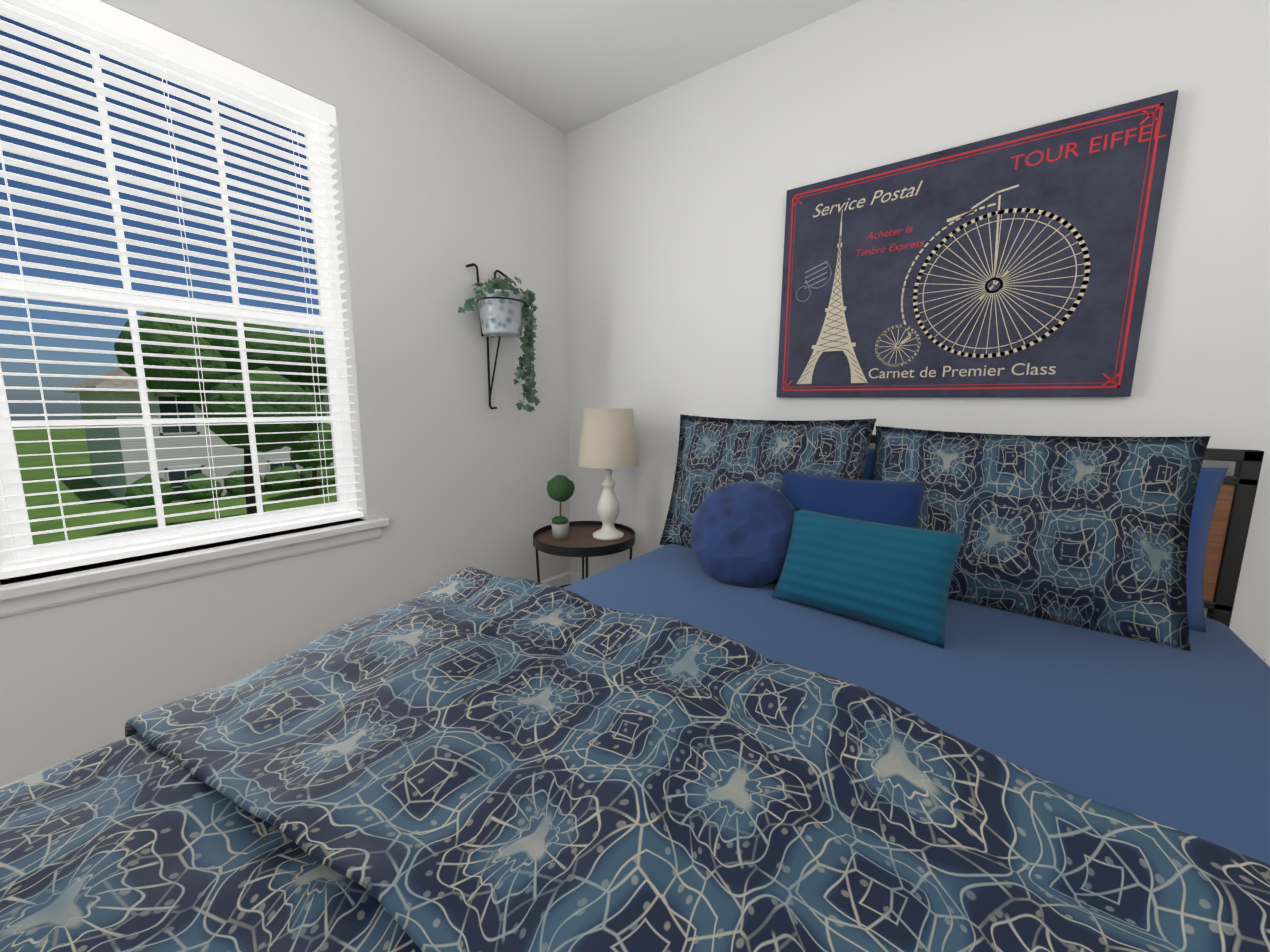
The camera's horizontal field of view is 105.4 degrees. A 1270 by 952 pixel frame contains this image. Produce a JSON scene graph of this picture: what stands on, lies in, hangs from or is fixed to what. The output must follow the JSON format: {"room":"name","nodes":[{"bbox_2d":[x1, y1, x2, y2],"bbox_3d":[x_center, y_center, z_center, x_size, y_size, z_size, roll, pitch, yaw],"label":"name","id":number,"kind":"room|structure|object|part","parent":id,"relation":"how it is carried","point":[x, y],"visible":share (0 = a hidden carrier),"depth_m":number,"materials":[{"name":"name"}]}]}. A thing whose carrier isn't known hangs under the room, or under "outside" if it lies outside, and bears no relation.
{"room":"bedroom","nodes":[
{"label":"bedroom","id":0,"kind":"room"},
{"bbox_2d":[0,0,569,786],"bbox_3d":[-1.466,-0.375,1.337,0.120,2.440,3.740,7,11,36],"label":"wall","id":1,"kind":"structure","parent":0,"point":[446,174],"depth_m":1.89,"materials":[{"name":"white paint"}]},
{"bbox_2d":[0,0,363,578],"bbox_3d":[-1.348,-0.509,1.468,0.121,1.470,0.880,7,11,36],"label":"window unit","id":2,"kind":"structure","parent":1,"relation":"in","point":[96,28],"depth_m":1.40,"materials":[{"name":"white plastic"}]},
{"bbox_2d":[0,518,388,617],"bbox_3d":[-1.323,0.260,1.559,0.117,0.078,1.010,7,11,36],"label":"window sill","id":3,"kind":"structure","parent":1,"relation":"attached to","point":[27,596],"depth_m":1.43,"materials":[{"name":"white"}]},
{"bbox_2d":[0,570,570,787],"bbox_3d":[-1.422,0.796,1.471,0.014,0.085,3.500,7,11,36],"label":"baseboard","id":4,"kind":"structure","parent":1,"relation":"attached to","point":[562,579],"depth_m":2.77,"materials":[{"name":"white"}]},
{"bbox_2d":[458,263,539,411],"bbox_3d":[-0.593,-0.615,2.180,0.246,0.651,0.436,7,11,36],"label":"hanging planter","id":5,"kind":"object","parent":1,"relation":"attached to","point":[504,309],"visible":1,"depth_m":2.13,"materials":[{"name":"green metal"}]},
{"bbox_2d":[352,0,861,133],"bbox_3d":[0.035,-1.435,0.056,3.840,0.060,3.740,7,11,36],"label":"ceiling","id":6,"kind":"structure","parent":0,"point":[565,66],"depth_m":1.86,"materials":[{"name":"white paint"}]},
{"bbox_2d":[565,0,1269,660],"bbox_3d":[1.107,-0.404,1.676,3.600,2.440,0.120,7,11,36],"label":"wall","id":7,"kind":"structure","parent":0,"point":[675,218],"depth_m":1.66,"materials":[{"name":"white paint"}]},
{"bbox_2d":[570,570,589,583],"bbox_3d":[1.057,0.768,1.796,3.600,0.085,0.014,7,11,36],"label":"baseboard","id":8,"kind":"structure","parent":7,"relation":"attached to","point":[575,576],"depth_m":2.82,"materials":[{"name":"white"}]},
{"bbox_2d":[776,90,1177,396],"bbox_3d":[0.999,-0.663,1.623,1.029,0.785,0.030,7,11,36],"label":"picture","id":9,"kind":"object","parent":7,"relation":"attached to","point":[1016,264],"visible":1,"depth_m":1.53,"materials":[{"name":"blue paper"}]},
{"bbox_2d":[1264,658,1269,666],"bbox_3d":[1.709,0.547,1.277,0.072,0.116,0.008,7,11,36],"label":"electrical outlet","id":10,"kind":"object","parent":7,"relation":"attached to","point":[1267,661],"visible":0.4,"depth_m":1.29,"materials":[{"name":"white plastic"}]},
{"bbox_3d":[0.015,1.037,0.424,3.840,0.060,3.740,7,11,36],"label":"floor carpet","id":11,"kind":"object","parent":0,"visible":0},
{"bbox_2d":[533,521,634,587],"bbox_3d":[-0.241,0.493,2.327,0.480,0.452,0.480,7,11,36],"label":"nightstand","id":12,"kind":"object","parent":11,"relation":"on","point":[580,541],"visible":0.52,"depth_m":2.23,"materials":[{"name":"brown wood"}]},
{"bbox_2d":[546,475,574,538],"bbox_3d":[-0.351,0.144,2.264,0.126,0.298,0.129,7,11,36],"label":"topiary plant","id":13,"kind":"object","parent":12,"relation":"on","point":[560,488],"visible":1,"depth_m":2.23,"materials":[{"name":"green plant"}]},
{"bbox_3d":[-0.350,0.162,2.268,0.010,0.140,0.008,7,11,36],"label":"stem","id":14,"kind":"part","parent":13,"relation":"part of","materials":[{"name":"brown"}]},
{"bbox_3d":[-0.352,0.255,2.283,0.086,0.072,0.086,7,11,36],"label":"pot","id":15,"kind":"part","parent":13,"relation":"part of","materials":[{"name":"white ceramic"}]},
{"bbox_2d":[578,408,638,540],"bbox_3d":[-0.125,-0.011,2.269,0.284,0.605,0.284,7,11,36],"label":"table lamp","id":16,"kind":"object","parent":12,"relation":"on","point":[608,440],"visible":1,"depth_m":2.15,"materials":[{"name":"white"}]},
{"bbox_3d":[-0.123,-0.181,2.244,0.284,0.260,0.284,7,11,36],"label":"lamp shade","id":17,"kind":"part","parent":16,"relation":"part of","materials":[{"name":"beige fabric"}]},
{"bbox_2d":[0,414,1269,951],"bbox_3d":[0.290,0.426,0.882,1.809,1.018,2.214,7,11,36],"label":"bed","id":18,"kind":"object","parent":11,"relation":"on","point":[820,686],"visible":1,"depth_m":0.66,"materials":[{"name":"blue fabric"}]},
{"label":"outside","id":19,"kind":"structure","parent":0,"visible":0},
{"bbox_2d":[12,426,336,544],"bbox_3d":[-45.644,-2.638,42.779,119.700,0.200,170.000,7,11,36],"label":"lawn","id":20,"kind":"structure","parent":19,"point":[46,461],"depth_m":19.38,"materials":[{"name":"green plant"}]},
{"bbox_2d":[63,368,335,503],"bbox_3d":[-17.053,-4.145,28.597,10.900,7.880,20.900,7,11,36],"label":"house","id":21,"kind":"structure","parent":20,"relation":"on","point":[109,445],"depth_m":19.29,"materials":[{"name":"grey"}]},
{"bbox_2d":[114,312,326,513],"bbox_3d":[-10.797,-1.440,13.978,4.565,6.493,5.106,7,11,36],"label":"tree","id":22,"kind":"object","parent":20,"relation":"on","point":[209,386],"visible":0.67,"depth_m":12.33,"materials":[{"name":"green plant"}]},
{"bbox_2d":[124,464,334,507],"bbox_3d":[-12.611,-0.486,25.264,1.905,1.234,19.596,7,11,36],"label":"hedge","id":23,"kind":"object","parent":20,"relation":"on","point":[167,488],"visible":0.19,"depth_m":19.23,"materials":[{"name":"green plant"}]},
{"bbox_2d":[287,423,333,497],"bbox_3d":[-13.262,-0.633,20.006,1.907,3.082,2.520,7,11,36],"label":"tree","id":24,"kind":"object","parent":20,"relation":"on","point":[302,446],"visible":0.6,"depth_m":19.44,"materials":[{"name":"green plant"}]}
]}

